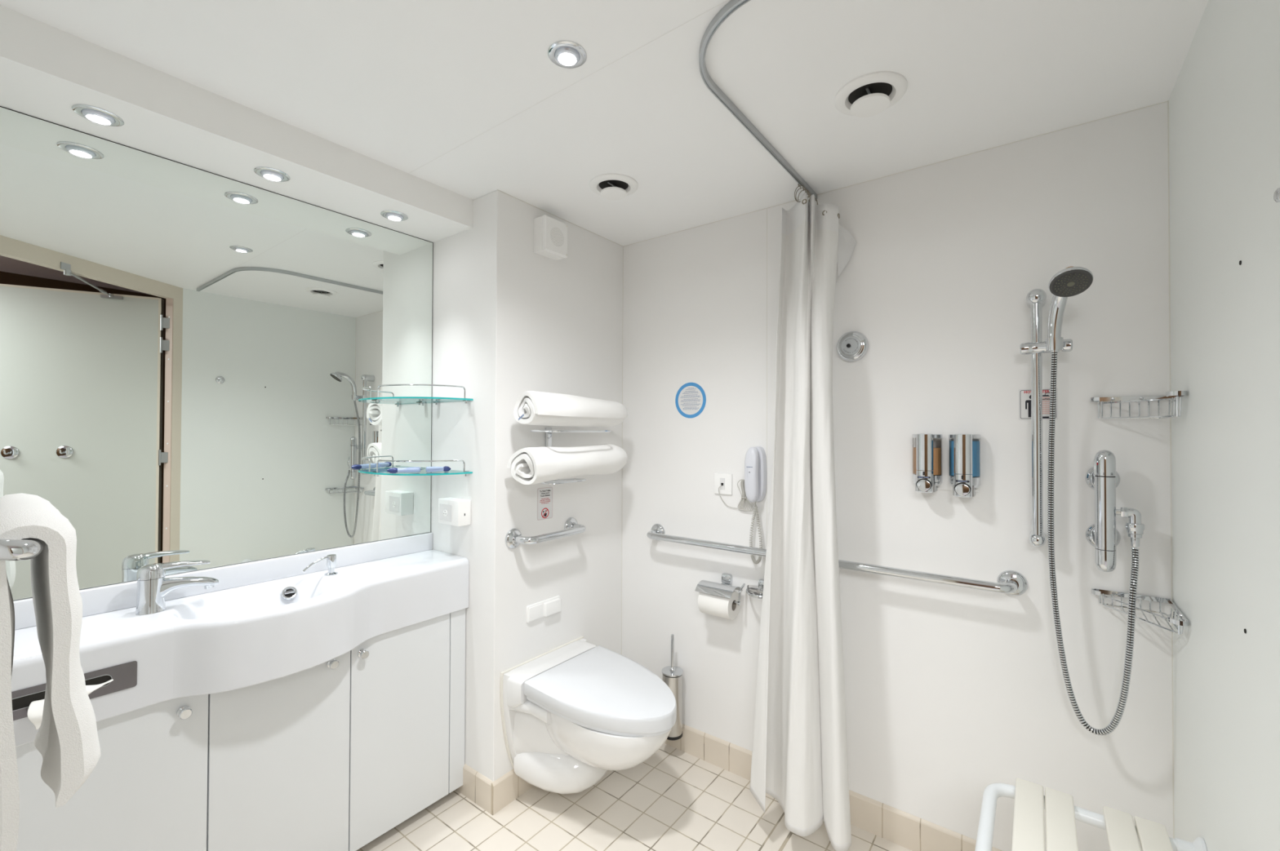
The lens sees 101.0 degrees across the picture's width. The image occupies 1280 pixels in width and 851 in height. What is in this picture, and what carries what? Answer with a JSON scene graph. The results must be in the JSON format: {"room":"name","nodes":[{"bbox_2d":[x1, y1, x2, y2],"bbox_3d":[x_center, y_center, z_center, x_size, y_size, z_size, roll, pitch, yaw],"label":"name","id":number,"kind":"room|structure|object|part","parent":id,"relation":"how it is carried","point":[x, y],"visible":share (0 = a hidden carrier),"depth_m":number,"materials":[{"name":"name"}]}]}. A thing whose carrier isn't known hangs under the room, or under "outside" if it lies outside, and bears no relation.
{"room":"accessible bathroom","nodes":[
{"label":"accessible bathroom","id":0,"kind":"room"},
{"bbox_2d":[0,493,101,850],"bbox_3d":[-0.876,0.365,0.762,0.322,0.516,0.117,0,-1,37],"label":"hand towel","id":1,"kind":"object","parent":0,"point":[66,740],"visible":0.98,"depth_m":0.68,"materials":[{"name":"white fabric"}]},
{"bbox_2d":[15,532,431,600],"bbox_3d":[-1.221,0.249,1.564,0.050,2.150,1.377,0,-1,37],"label":"wall","id":2,"kind":"structure","parent":0,"point":[428,532],"depth_m":1.57,"materials":[{"name":"laminate"}]},
{"bbox_2d":[71,103,124,126],"bbox_3d":[-1.271,-0.723,1.238,0.086,0.013,0.086,0,-1,37],"label":"recessed light","id":3,"kind":"object","parent":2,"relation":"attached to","point":[95,114],"visible":1,"depth_m":1.23,"materials":[{"name":"silver metal"}]},
{"bbox_3d":[-1.271,-0.719,1.238,0.037,0.004,0.037,0,-1,37],"label":"bulb","id":4,"kind":"part","parent":3,"relation":"part of","materials":[{"name":"white glass"}]},
{"bbox_2d":[0,106,433,600],"bbox_3d":[-1.197,-0.158,1.552,0.006,1.133,1.276,0,-1,37],"label":"wall mirror","id":5,"kind":"object","parent":2,"relation":"attached to","point":[193,360],"visible":1,"depth_m":1.48,"materials":[{"name":"silver mirror"}]},
{"bbox_2d":[13,533,432,630],"bbox_3d":[-1.194,0.442,1.540,0.019,0.066,1.276,0,-1,37],"label":"backsplash","id":6,"kind":"structure","parent":2,"relation":"attached to","point":[104,599],"depth_m":1.57,"materials":[{"name":"white"}]},
{"bbox_2d":[253,166,289,182],"bbox_3d":[-1.060,-0.719,1.519,0.086,0.013,0.086,0,-1,37],"label":"recessed light","id":7,"kind":"object","parent":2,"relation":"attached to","point":[268,173],"visible":1,"depth_m":1.51,"materials":[{"name":"silver metal"}]},
{"bbox_3d":[-1.060,-0.715,1.519,0.037,0.004,0.037,0,-1,37],"label":"bulb","id":8,"kind":"part","parent":7,"relation":"part of","materials":[{"name":"white glass"}]},
{"bbox_2d":[380,210,408,221],"bbox_3d":[-0.842,-0.715,1.808,0.086,0.013,0.086,0,-1,37],"label":"recessed light","id":9,"kind":"object","parent":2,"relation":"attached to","point":[394,215],"visible":1,"depth_m":1.79,"materials":[{"name":"silver metal"}]},
{"bbox_3d":[-0.842,-0.711,1.808,0.037,0.004,0.037,0,-1,37],"label":"bulb","id":10,"kind":"part","parent":9,"relation":"part of","materials":[{"name":"white glass"}]},
{"bbox_2d":[431,190,622,782],"bbox_3d":[-0.449,0.259,2.219,0.397,2.150,0.698,0,-1,37],"label":"wall","id":11,"kind":"structure","parent":0,"point":[510,320],"depth_m":1.96,"materials":[{"name":"paint"}]},
{"bbox_2d":[0,4,472,242],"bbox_3d":[-1.094,-0.776,1.483,0.258,0.101,1.277,0,-1,37],"label":"soffit","id":12,"kind":"structure","parent":11,"relation":"attached to","point":[46,70],"depth_m":1.34,"materials":[{"name":"white paint"}]},
{"bbox_2d":[368,459,472,476],"bbox_3d":[-0.779,0.152,1.880,0.262,0.061,0.240,0,-1,37],"label":"glass shelf","id":13,"kind":"object","parent":11,"relation":"attached to","point":[423,472],"visible":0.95,"depth_m":1.84,"materials":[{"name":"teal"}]},
{"bbox_2d":[386,466,420,473],"bbox_3d":[-0.813,0.154,1.815,0.105,0.020,0.032,1,-1,-32],"label":"toiletry tube","id":14,"kind":"object","parent":13,"relation":"on","point":[414,469],"visible":1,"depth_m":1.80,"materials":[{"name":"blue plastic"}]},
{"bbox_3d":[-0.775,0.144,1.841,0.304,0.048,0.070,0,-1,-6],"label":"guard rail","id":15,"kind":"part","parent":13,"relation":"part of","materials":[{"name":"silver metal"}]},
{"bbox_3d":[-0.779,0.169,1.880,0.262,0.006,0.240,0,-1,37],"label":"glass pane","id":16,"kind":"part","parent":13,"relation":"part of","materials":[{"name":"teal glass"}]},
{"bbox_2d":[426,466,450,472],"bbox_3d":[-0.714,0.155,1.868,0.082,0.020,0.032,0,-1,-23],"label":"toiletry tube","id":17,"kind":"object","parent":13,"relation":"on","point":[428,469],"visible":1,"depth_m":1.85,"materials":[{"name":"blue plastic"}]},
{"bbox_2d":[369,384,473,404],"bbox_3d":[-0.778,-0.111,1.883,0.262,0.061,0.240,0,-1,37],"label":"glass shelf","id":18,"kind":"object","parent":11,"relation":"attached to","point":[422,400],"visible":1,"depth_m":1.85,"materials":[{"name":"teal"}]},
{"bbox_3d":[-0.774,-0.118,1.844,0.304,0.048,0.070,0,-1,-6],"label":"guard rail","id":19,"kind":"part","parent":18,"relation":"part of","materials":[{"name":"silver metal"}]},
{"bbox_3d":[-0.778,-0.094,1.883,0.262,0.006,0.240,0,-1,37],"label":"glass pane","id":20,"kind":"part","parent":18,"relation":"part of","materials":[{"name":"teal glass"}]},
{"bbox_2d":[438,497,471,526],"bbox_3d":[-0.676,0.313,1.916,0.128,0.090,0.056,0,-1,37],"label":"socket","id":21,"kind":"object","parent":11,"relation":"attached to","point":[455,512],"visible":1,"depth_m":1.89,"materials":[{"name":"white plastic"}]},
{"bbox_2d":[443,510,447,516],"bbox_3d":[-0.704,0.317,1.904,0.024,0.024,0.001,0,-1,37],"label":"socket","id":22,"kind":"object","parent":21,"relation":"attached to","point":[445,512],"depth_m":1.90,"materials":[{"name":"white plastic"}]},
{"bbox_2d":[456,764,493,813],"bbox_3d":[-0.665,1.277,1.925,0.397,0.106,0.009,0,-1,37],"label":"baseboard","id":23,"kind":"structure","parent":11,"relation":"attached to","point":[477,788],"depth_m":1.85,"materials":[{"name":"tile"}]},
{"bbox_2d":[490,768,534,815],"bbox_3d":[-0.293,1.280,2.082,0.009,0.106,0.707,0,-1,37],"label":"baseboard","id":24,"kind":"structure","parent":11,"relation":"attached to","point":[507,788],"depth_m":1.84,"materials":[{"name":"tile"}]},
{"bbox_2d":[526,595,560,623],"bbox_3d":[-0.358,0.693,1.988,0.022,0.062,0.165,0,-1,37],"label":"flush plate","id":25,"kind":"object","parent":11,"relation":"attached to","point":[548,607],"visible":1,"depth_m":1.98,"materials":[{"name":"white plastic"}]},
{"bbox_2d":[537,487,552,520],"bbox_3d":[-0.360,0.296,2.004,0.002,0.120,0.077,0,-1,37],"label":"notice","id":26,"kind":"object","parent":11,"relation":"attached to","point":[544,495],"visible":1,"depth_m":2.00,"materials":[{"name":"white paper"}]},
{"bbox_2d":[505,517,586,549],"bbox_3d":[-0.327,0.404,1.970,0.095,0.074,0.363,0,-1,37],"label":"grab bar","id":27,"kind":"object","parent":11,"relation":"attached to","point":[513,538],"visible":1,"depth_m":1.89,"materials":[{"name":"silver metal"}]},
{"bbox_2d":[533,214,567,260],"bbox_3d":[-0.335,-0.708,1.992,0.063,0.127,0.116,0,-1,37],"label":"wall speaker","id":28,"kind":"object","parent":11,"relation":"attached to","point":[550,234],"visible":1,"depth_m":1.96,"materials":[{"name":"white plastic"}]},
{"bbox_2d":[497,189,622,246],"bbox_3d":[-0.286,-0.816,2.111,0.002,0.002,0.698,0,-1,37],"label":"trim","id":29,"kind":"structure","parent":11,"relation":"attached to","point":[497,189],"depth_m":2.05,"materials":[{"name":"white paint"}]},
{"bbox_2d":[529,427,611,484],"bbox_3d":[-0.273,0.110,1.953,0.203,0.207,0.308,0,-1,37],"label":"towel rack","id":30,"kind":"object","parent":11,"relation":"attached to","point":[548,431],"visible":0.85,"depth_m":1.92,"materials":[{"name":"silver metal"}]},
{"bbox_2d":[506,444,627,484],"bbox_3d":[-0.251,0.137,1.970,0.148,0.130,0.511,0,-1,37],"label":"rolled towel","id":31,"kind":"object","parent":30,"relation":"on","point":[530,465],"visible":1,"depth_m":1.85,"materials":[{"name":"white fabric"}]},
{"bbox_2d":[513,391,627,426],"bbox_3d":[-0.237,-0.055,1.963,0.152,0.120,0.522,0,-1,37],"label":"rolled towel","id":32,"kind":"object","parent":30,"relation":"on","point":[532,407],"visible":1,"depth_m":1.85,"materials":[{"name":"white fabric"}]},
{"bbox_2d":[499,636,676,795],"bbox_3d":[-0.132,1.075,1.821,0.579,0.428,0.415,0,-1,37],"label":"toilet","id":33,"kind":"object","parent":11,"relation":"attached to","point":[577,711],"visible":1,"depth_m":1.77,"materials":[{"name":"white ceramic"}]},
{"bbox_3d":[-0.090,0.936,1.792,0.454,0.049,0.372,0,-1,37],"label":"seat","id":34,"kind":"part","parent":33,"relation":"part of","materials":[{"name":"white plastic"}]},
{"bbox_3d":[-0.087,0.904,1.790,0.468,0.083,0.387,0,-1,37],"label":"lid","id":35,"kind":"part","parent":33,"relation":"part of","materials":[{"name":"white plastic"}]},
{"bbox_3d":[-0.117,1.042,1.811,0.488,0.206,0.336,0,-1,37],"label":"bowl","id":36,"kind":"part","parent":33,"relation":"part of","materials":[{"name":"white ceramic"}]},
{"bbox_2d":[621,246,623,655],"bbox_3d":[-0.080,0.212,2.377,0.002,2.050,0.002,0,-1,37],"label":"trim","id":37,"kind":"structure","parent":11,"relation":"attached to","point":[623,246],"depth_m":2.38,"materials":[{"name":"white"}]},
{"bbox_2d":[0,0,1208,246],"bbox_3d":[-0.124,-0.851,1.190,2.161,0.050,1.975,0,-1,37],"label":"ceiling","id":38,"kind":"structure","parent":0,"point":[402,85],"depth_m":1.24,"materials":[{"name":"white paint"}]},
{"bbox_2d":[547,40,586,68],"bbox_3d":[-0.162,-0.821,1.174,0.086,0.013,0.086,0,-1,37],"label":"recessed light","id":39,"kind":"object","parent":38,"relation":"in","point":[565,54],"visible":1,"depth_m":1.16,"materials":[{"name":"silver metal"}]},
{"bbox_3d":[-0.162,-0.817,1.174,0.037,0.004,0.037,0,-1,37],"label":"bulb","id":40,"kind":"part","parent":39,"relation":"part of","materials":[{"name":"white glass"}]},
{"bbox_2d":[408,0,728,173],"bbox_3d":[0.006,-0.831,1.148,1.904,0.010,0.001,0,-1,37],"label":"trim","id":41,"kind":"structure","parent":38,"relation":"attached to","point":[726,0],"depth_m":1.25,"materials":[{"name":"white"}]},
{"bbox_2d":[589,173,638,200],"bbox_3d":[-0.090,-0.802,1.796,0.166,0.035,0.166,0,-1,37],"label":"ceiling vent","id":42,"kind":"object","parent":38,"relation":"in","point":[611,186],"visible":1,"depth_m":1.78,"materials":[{"name":"white plastic"}]},
{"bbox_2d":[698,0,817,199],"bbox_3d":[0.401,-0.816,1.218,0.550,0.016,1.263,0,-1,-5],"label":"rail","id":43,"kind":"object","parent":38,"relation":"attached to","point":[730,7],"visible":0.98,"depth_m":1.29,"materials":[{"name":"silver metal"}]},
{"bbox_2d":[794,183,805,202],"bbox_3d":[0.528,-0.769,1.740,0.008,0.063,0.042,1,-1,-34],"label":"curtain ring","id":44,"kind":"object","parent":43,"relation":"hanging from","point":[798,184],"visible":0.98,"depth_m":1.75,"materials":[{"name":"silver metal"}]},
{"bbox_2d":[749,192,856,850],"bbox_3d":[0.528,0.245,1.721,0.314,2.002,0.258,0,-1,27],"label":"shower curtain","id":45,"kind":"object","parent":44,"relation":"hanging from","point":[799,753],"visible":1,"depth_m":1.66,"materials":[{"name":"white fabric"}]},
{"bbox_2d":[795,186,808,200],"bbox_3d":[0.540,-0.769,1.756,0.043,0.063,0.008,0,-1,20],"label":"curtain ring","id":46,"kind":"object","parent":43,"relation":"hanging from","point":[800,186],"visible":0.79,"depth_m":1.76,"materials":[{"name":"silver metal"}]},
{"bbox_2d":[797,188,810,201],"bbox_3d":[0.551,-0.769,1.771,0.042,0.064,0.008,0,-1,42],"label":"curtain ring","id":47,"kind":"object","parent":43,"relation":"hanging from","point":[802,188],"visible":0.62,"depth_m":1.77,"materials":[{"name":"silver metal"}]},
{"bbox_2d":[834,71,907,117],"bbox_3d":[0.570,-0.805,1.306,0.166,0.035,0.166,0,-1,37],"label":"ceiling vent","id":48,"kind":"object","parent":38,"relation":"in","point":[868,95],"visible":1,"depth_m":1.29,"materials":[{"name":"white plastic"}]},
{"bbox_3d":[0.570,-0.810,1.306,0.008,0.024,0.060,0,-1,37],"label":"stem","id":49,"kind":"part","parent":48,"relation":"part of","materials":[{"name":"silver metal"}]},
{"bbox_2d":[356,743,911,850],"bbox_3d":[-0.132,1.349,1.166,2.161,0.050,1.975,0,-1,37],"label":"floor","id":50,"kind":"structure","parent":0,"point":[675,800],"depth_m":1.78,"materials":[{"name":"tile"}]},
{"bbox_2d":[15,608,465,850],"bbox_3d":[-1.099,0.989,1.462,0.259,0.670,1.276,0,-1,37],"label":"vanity cabinet","id":51,"kind":"object","parent":50,"relation":"on","point":[335,754],"visible":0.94,"depth_m":1.45,"materials":[{"name":"white laminate"}]},
{"bbox_3d":[-1.187,0.969,1.184,0.018,0.634,0.337,0,-1,37],"label":"door","id":52,"kind":"part","parent":51,"relation":"part of","materials":[{"name":"white laminate"}]},
{"bbox_3d":[-1.097,0.693,1.271,0.024,0.025,0.025,0,-1,37],"label":"knob","id":53,"kind":"part","parent":51,"relation":"part of","materials":[{"name":"silver metal"}]},
{"bbox_2d":[11,533,469,747],"bbox_3d":[-1.068,0.530,1.444,0.333,0.244,1.276,0,-1,37],"label":"washbasin","id":54,"kind":"object","parent":51,"relation":"in","point":[268,620],"visible":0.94,"depth_m":1.39,"materials":[{"name":"white ceramic"}]},
{"bbox_2d":[11,661,137,729],"bbox_3d":[-1.208,0.574,1.094,0.028,0.080,0.246,0,-1,37],"label":"dispenser","id":55,"kind":"object","parent":54,"relation":"in","point":[28,703],"visible":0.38,"depth_m":1.14,"materials":[{"name":"silver metal"}]},
{"bbox_2d":[135,560,218,615],"bbox_3d":[-1.209,0.413,1.380,0.054,0.118,0.163,0,-1,37],"label":"mixer tap","id":56,"kind":"object","parent":54,"relation":"on","point":[153,586],"visible":1,"depth_m":1.33,"materials":[{"name":"silver metal"}]},
{"bbox_3d":[-1.199,0.365,1.383,0.033,0.021,0.110,0,-1,43],"label":"lever","id":57,"kind":"part","parent":56,"relation":"part of","materials":[{"name":"silver metal"}]},
{"bbox_3d":[-1.194,0.425,1.388,0.042,0.061,0.132,0,-1,43],"label":"spout","id":58,"kind":"part","parent":56,"relation":"part of","materials":[{"name":"silver metal"}]},
{"bbox_2d":[302,554,337,575],"bbox_3d":[-1.009,0.445,1.662,0.037,0.061,0.103,0,-1,37],"label":"soap pump","id":59,"kind":"object","parent":54,"relation":"on","point":[331,559],"visible":1,"depth_m":1.68,"materials":[{"name":"silver metal"}]},
{"bbox_3d":[-1.015,0.434,1.651,0.008,0.037,0.077,0,-1,35],"label":"spout","id":60,"kind":"part","parent":59,"relation":"part of","materials":[{"name":"silver metal"}]},
{"bbox_3d":[-0.983,0.973,1.456,0.018,0.634,0.338,0,-1,37],"label":"door","id":61,"kind":"part","parent":51,"relation":"part of","materials":[{"name":"white laminate"}]},
{"bbox_3d":[-0.896,0.697,1.539,0.024,0.025,0.025,0,-1,37],"label":"knob","id":62,"kind":"part","parent":51,"relation":"part of","materials":[{"name":"silver metal"}]},
{"bbox_3d":[-0.843,0.698,1.608,0.024,0.025,0.025,0,-1,37],"label":"knob","id":63,"kind":"part","parent":51,"relation":"part of","materials":[{"name":"silver metal"}]},
{"bbox_3d":[-0.778,0.976,1.728,0.018,0.634,0.334,0,-1,37],"label":"door","id":64,"kind":"part","parent":51,"relation":"part of","materials":[{"name":"white laminate"}]},
{"bbox_3d":[-0.658,0.979,1.888,0.018,0.634,0.061,0,-1,37],"label":"filler panel","id":65,"kind":"part","parent":51,"relation":"part of","materials":[{"name":"white laminate"}]},
{"bbox_2d":[622,102,1173,850],"bbox_3d":[0.481,0.260,1.987,2.261,2.150,0.050,0,-1,37],"label":"wall","id":66,"kind":"structure","parent":0,"point":[952,693],"depth_m":1.60,"materials":[{"name":"paint"}]},
{"bbox_2d":[661,634,683,740],"bbox_3d":[0.136,1.047,2.138,0.088,0.404,0.105,0,-1,37],"label":"toilet brush","id":67,"kind":"object","parent":66,"relation":"attached to","point":[672,676],"visible":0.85,"depth_m":2.10,"materials":[{"name":"silver metal"}]},
{"bbox_3d":[0.132,0.921,2.132,0.088,0.152,0.088,0,-1,37],"label":"lid with handle","id":68,"kind":"part","parent":67,"relation":"part of","materials":[{"name":"silver metal"}]},
{"bbox_2d":[675,382,706,417],"bbox_3d":[0.207,-0.104,2.166,0.147,0.147,0.001,0,-1,37],"label":"round sticker","id":69,"kind":"object","parent":66,"relation":"attached to","point":[691,397],"visible":1,"depth_m":2.17,"materials":[{"name":"blue plastic"}]},
{"bbox_2d":[680,387,700,409],"bbox_3d":[0.206,-0.110,2.166,0.095,0.090,0.001,0,-1,37],"label":"print","id":70,"kind":"object","parent":69,"relation":"attached to","point":[690,397],"depth_m":2.17,"materials":[{"name":"blue"}]},
{"bbox_2d":[694,573,745,605],"bbox_3d":[0.305,0.622,2.009,0.176,0.091,0.118,0,-1,37],"label":"paper holder","id":71,"kind":"object","parent":66,"relation":"attached to","point":[725,589],"visible":0.96,"depth_m":1.98,"materials":[{"name":"silver metal"}]},
{"bbox_2d":[697,591,740,620],"bbox_3d":[0.301,0.671,2.003,0.127,0.103,0.103,0,-1,37],"label":"toilet roll","id":72,"kind":"object","parent":71,"relation":"hanging from","point":[713,605],"visible":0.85,"depth_m":1.97,"materials":[{"name":"white paper"}]},
{"bbox_3d":[0.313,0.632,2.019,0.176,0.072,0.055,0,-1,37],"label":"arm","id":73,"kind":"part","parent":71,"relation":"part of","materials":[{"name":"silver metal"}]},
{"bbox_3d":[0.337,0.597,2.050,0.042,0.040,0.016,0,-1,37],"label":"wall plate","id":74,"kind":"part","parent":71,"relation":"part of","materials":[{"name":"silver metal"}]},
{"bbox_2d":[714,473,732,495],"bbox_3d":[0.326,0.229,2.066,0.076,0.081,0.011,0,-1,37],"label":"socket","id":75,"kind":"object","parent":66,"relation":"attached to","point":[725,480],"visible":1,"depth_m":2.06,"materials":[{"name":"white plastic"}]},
{"bbox_2d":[718,446,767,564],"bbox_3d":[0.373,0.296,1.990,0.194,0.437,0.073,0,-1,37],"label":"wall telephone","id":76,"kind":"object","parent":66,"relation":"attached to","point":[754,489],"visible":0.93,"depth_m":1.95,"materials":[{"name":"white plastic"}]},
{"bbox_3d":[0.367,0.254,2.025,0.143,0.140,0.017,0,-1,37],"label":"line cord","id":77,"kind":"part","parent":76,"relation":"part of","materials":[{"name":"grey plastic"}]},
{"bbox_3d":[0.431,0.393,1.960,0.055,0.243,0.022,0,-1,37],"label":"coiled cord","id":78,"kind":"part","parent":76,"relation":"part of","materials":[{"name":"grey plastic"}]},
{"bbox_2d":[746,579,764,599],"bbox_3d":[0.432,0.598,1.930,0.111,0.048,0.092,0,-1,37],"label":"hook","id":79,"kind":"object","parent":66,"relation":"attached to","point":[755,595],"visible":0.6,"depth_m":1.95,"materials":[{"name":"silver metal"}]},
{"bbox_3d":[0.431,0.611,1.929,0.101,0.023,0.080,0,-1,37],"label":"glass dish","id":80,"kind":"part","parent":79,"relation":"part of","materials":[{"name":"clear glass"}]},
{"bbox_2d":[766,208,767,543],"bbox_3d":[0.475,0.208,1.967,0.002,2.046,0.011,0,-1,37],"label":"trim","id":81,"kind":"structure","parent":66,"relation":"attached to","point":[766,208],"depth_m":1.97,"materials":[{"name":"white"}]},
{"bbox_2d":[664,724,1002,850],"bbox_3d":[0.618,1.281,1.833,1.764,0.106,0.009,0,-1,37],"label":"baseboard","id":82,"kind":"structure","parent":66,"relation":"attached to","point":[909,832],"depth_m":1.72,"materials":[{"name":"tile"}]},
{"bbox_2d":[646,524,1027,595],"bbox_3d":[0.544,0.454,1.846,1.311,0.072,0.095,0,-1,37],"label":"grab bar","id":83,"kind":"object","parent":66,"relation":"attached to","point":[1011,583],"visible":0.98,"depth_m":1.60,"materials":[{"name":"silver metal"}]},
{"bbox_2d":[836,331,868,361],"bbox_3d":[0.708,-0.267,1.768,0.103,0.103,0.038,0,-1,37],"label":"reel","id":84,"kind":"object","parent":66,"relation":"attached to","point":[851,346],"visible":1,"depth_m":1.76,"materials":[{"name":"silver metal"}]},
{"bbox_3d":[0.704,-0.267,1.762,0.060,0.060,0.002,0,-1,37],"label":"plate","id":85,"kind":"part","parent":84,"relation":"part of","materials":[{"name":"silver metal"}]},
{"bbox_2d":[623,101,1167,246],"bbox_3d":[0.628,-0.815,1.859,1.764,0.002,0.002,0,-1,37],"label":"trim","id":86,"kind":"structure","parent":66,"relation":"attached to","point":[1165,101],"depth_m":1.63,"materials":[{"name":"white"}]},
{"bbox_2d":[933,439,979,492],"bbox_3d":[0.939,0.119,1.608,0.163,0.157,0.006,0,-1,37],"label":"bracket","id":87,"kind":"object","parent":66,"relation":"attached to","point":[945,486],"visible":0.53,"depth_m":1.61,"materials":[{"name":"white plastic"}]},
{"bbox_2d":[911,434,942,493],"bbox_3d":[0.871,0.114,1.606,0.080,0.177,0.079,0,-1,37],"label":"soap dispenser","id":88,"kind":"object","parent":87,"relation":"attached to","point":[927,475],"visible":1,"depth_m":1.58,"materials":[{"name":"silver plastic"}]},
{"bbox_2d":[948,434,981,497],"bbox_3d":[0.950,0.116,1.546,0.080,0.183,0.079,0,-1,37],"label":"soap dispenser","id":89,"kind":"object","parent":87,"relation":"attached to","point":[965,477],"visible":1,"depth_m":1.53,"materials":[{"name":"silver plastic"}]},
{"bbox_2d":[1018,387,1057,420],"bbox_3d":[1.117,-0.060,1.480,0.088,0.088,0.002,0,-1,37],"label":"notice","id":90,"kind":"object","parent":66,"relation":"attached to","point":[1024,395],"visible":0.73,"depth_m":1.49,"materials":[{"name":"white"}]},
{"bbox_2d":[1020,288,1072,546],"bbox_3d":[1.094,-0.022,1.425,0.104,0.702,0.130,0,-1,-19],"label":"shower rail","id":91,"kind":"object","parent":66,"relation":"attached to","point":[1036,299],"visible":1,"depth_m":1.42,"materials":[{"name":"silver metal"}]},
{"bbox_2d":[1047,266,1093,353],"bbox_3d":[1.062,-0.287,1.303,0.085,0.194,0.160,0,-1,37],"label":"shower","id":92,"kind":"object","parent":91,"relation":"attached to","point":[1071,281],"visible":1,"depth_m":1.28,"materials":[{"name":"silver metal"}]},
{"bbox_3d":[1.063,-0.287,1.322,0.039,0.194,0.134,0,-1,24],"label":"handle","id":93,"kind":"part","parent":92,"relation":"part of","materials":[{"name":"silver metal"}]},
{"bbox_2d":[1047,352,1139,736],"bbox_3d":[1.149,0.295,1.340,0.179,0.972,0.055,0,-1,37],"label":"shower hose","id":94,"kind":"object","parent":92,"relation":"hanging from","point":[1119,712],"visible":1,"depth_m":1.37,"materials":[{"name":"silver metal"}]},
{"bbox_2d":[1084,449,1144,572],"bbox_3d":[1.213,0.217,1.349,0.108,0.310,0.091,0,-1,37],"label":"mixer","id":95,"kind":"object","parent":66,"relation":"attached to","point":[1103,477],"visible":1,"depth_m":1.32,"materials":[{"name":"silver metal"}]},
{"bbox_3d":[1.184,0.095,1.342,0.042,0.067,0.042,0,-1,37],"label":"temperature knob","id":96,"kind":"part","parent":95,"relation":"part of","materials":[{"name":"silver metal"}]},
{"bbox_3d":[1.183,0.343,1.339,0.041,0.057,0.041,0,-1,37],"label":"flow knob","id":97,"kind":"part","parent":95,"relation":"part of","materials":[{"name":"silver metal"}]},
{"bbox_2d":[1167,100,1174,839],"bbox_3d":[1.328,0.256,1.317,0.002,2.150,0.002,0,-1,37],"label":"trim","id":98,"kind":"structure","parent":66,"relation":"attached to","point":[1167,100],"depth_m":1.32,"materials":[{"name":"white"}]},
{"bbox_2d":[1168,0,1279,850],"bbox_3d":[1.051,0.250,0.905,0.050,2.150,0.995,0,-1,37],"label":"wall","id":99,"kind":"structure","parent":0,"point":[1224,99],"depth_m":0.93,"materials":[{"name":"white paint"}]},
{"bbox_2d":[974,777,1206,850],"bbox_3d":[0.887,0.874,1.037,0.373,0.064,0.427,0,-1,37],"label":"shower bench","id":100,"kind":"object","parent":99,"relation":"attached to","point":[1030,803],"visible":1,"depth_m":1.12,"materials":[{"name":"white plastic"}]},
{"bbox_2d":[1090,391,1187,418],"bbox_3d":[1.206,-0.047,1.286,0.152,0.057,0.204,0,-1,37],"label":"basket","id":101,"kind":"object","parent":99,"relation":"attached to","point":[1172,395],"visible":1,"depth_m":1.33,"materials":[{"name":"silver metal"}]},
{"bbox_2d":[1091,588,1189,634],"bbox_3d":[1.204,0.451,1.280,0.152,0.037,0.204,0,-1,37],"label":"basket","id":102,"kind":"object","parent":99,"relation":"attached to","point":[1184,622],"visible":0.95,"depth_m":1.32,"materials":[{"name":"silver metal"}]},
{"bbox_2d":[1273,187,1279,202],"bbox_3d":[0.835,-0.299,0.681,0.020,0.045,0.045,0,-1,37],"label":"hook","id":103,"kind":"object","parent":99,"relation":"attached to","point":[1277,193],"visible":1,"depth_m":0.68,"materials":[{"name":"silver metal"}]},
{"bbox_3d":[-0.992,0.239,0.561,1.521,2.150,0.050,0,-1,37],"label":"wall","id":104,"kind":"structure","parent":0,"visible":0},
{"bbox_2d":[0,537,43,560],"bbox_3d":[-0.985,0.128,0.719,0.483,0.089,0.214,0,-1,37],"label":"towel bar","id":105,"kind":"object","parent":104,"relation":"attached to","point":[24,549],"visible":0.35,"depth_m":0.64,"materials":[{"name":"silver metal"}]}
]}

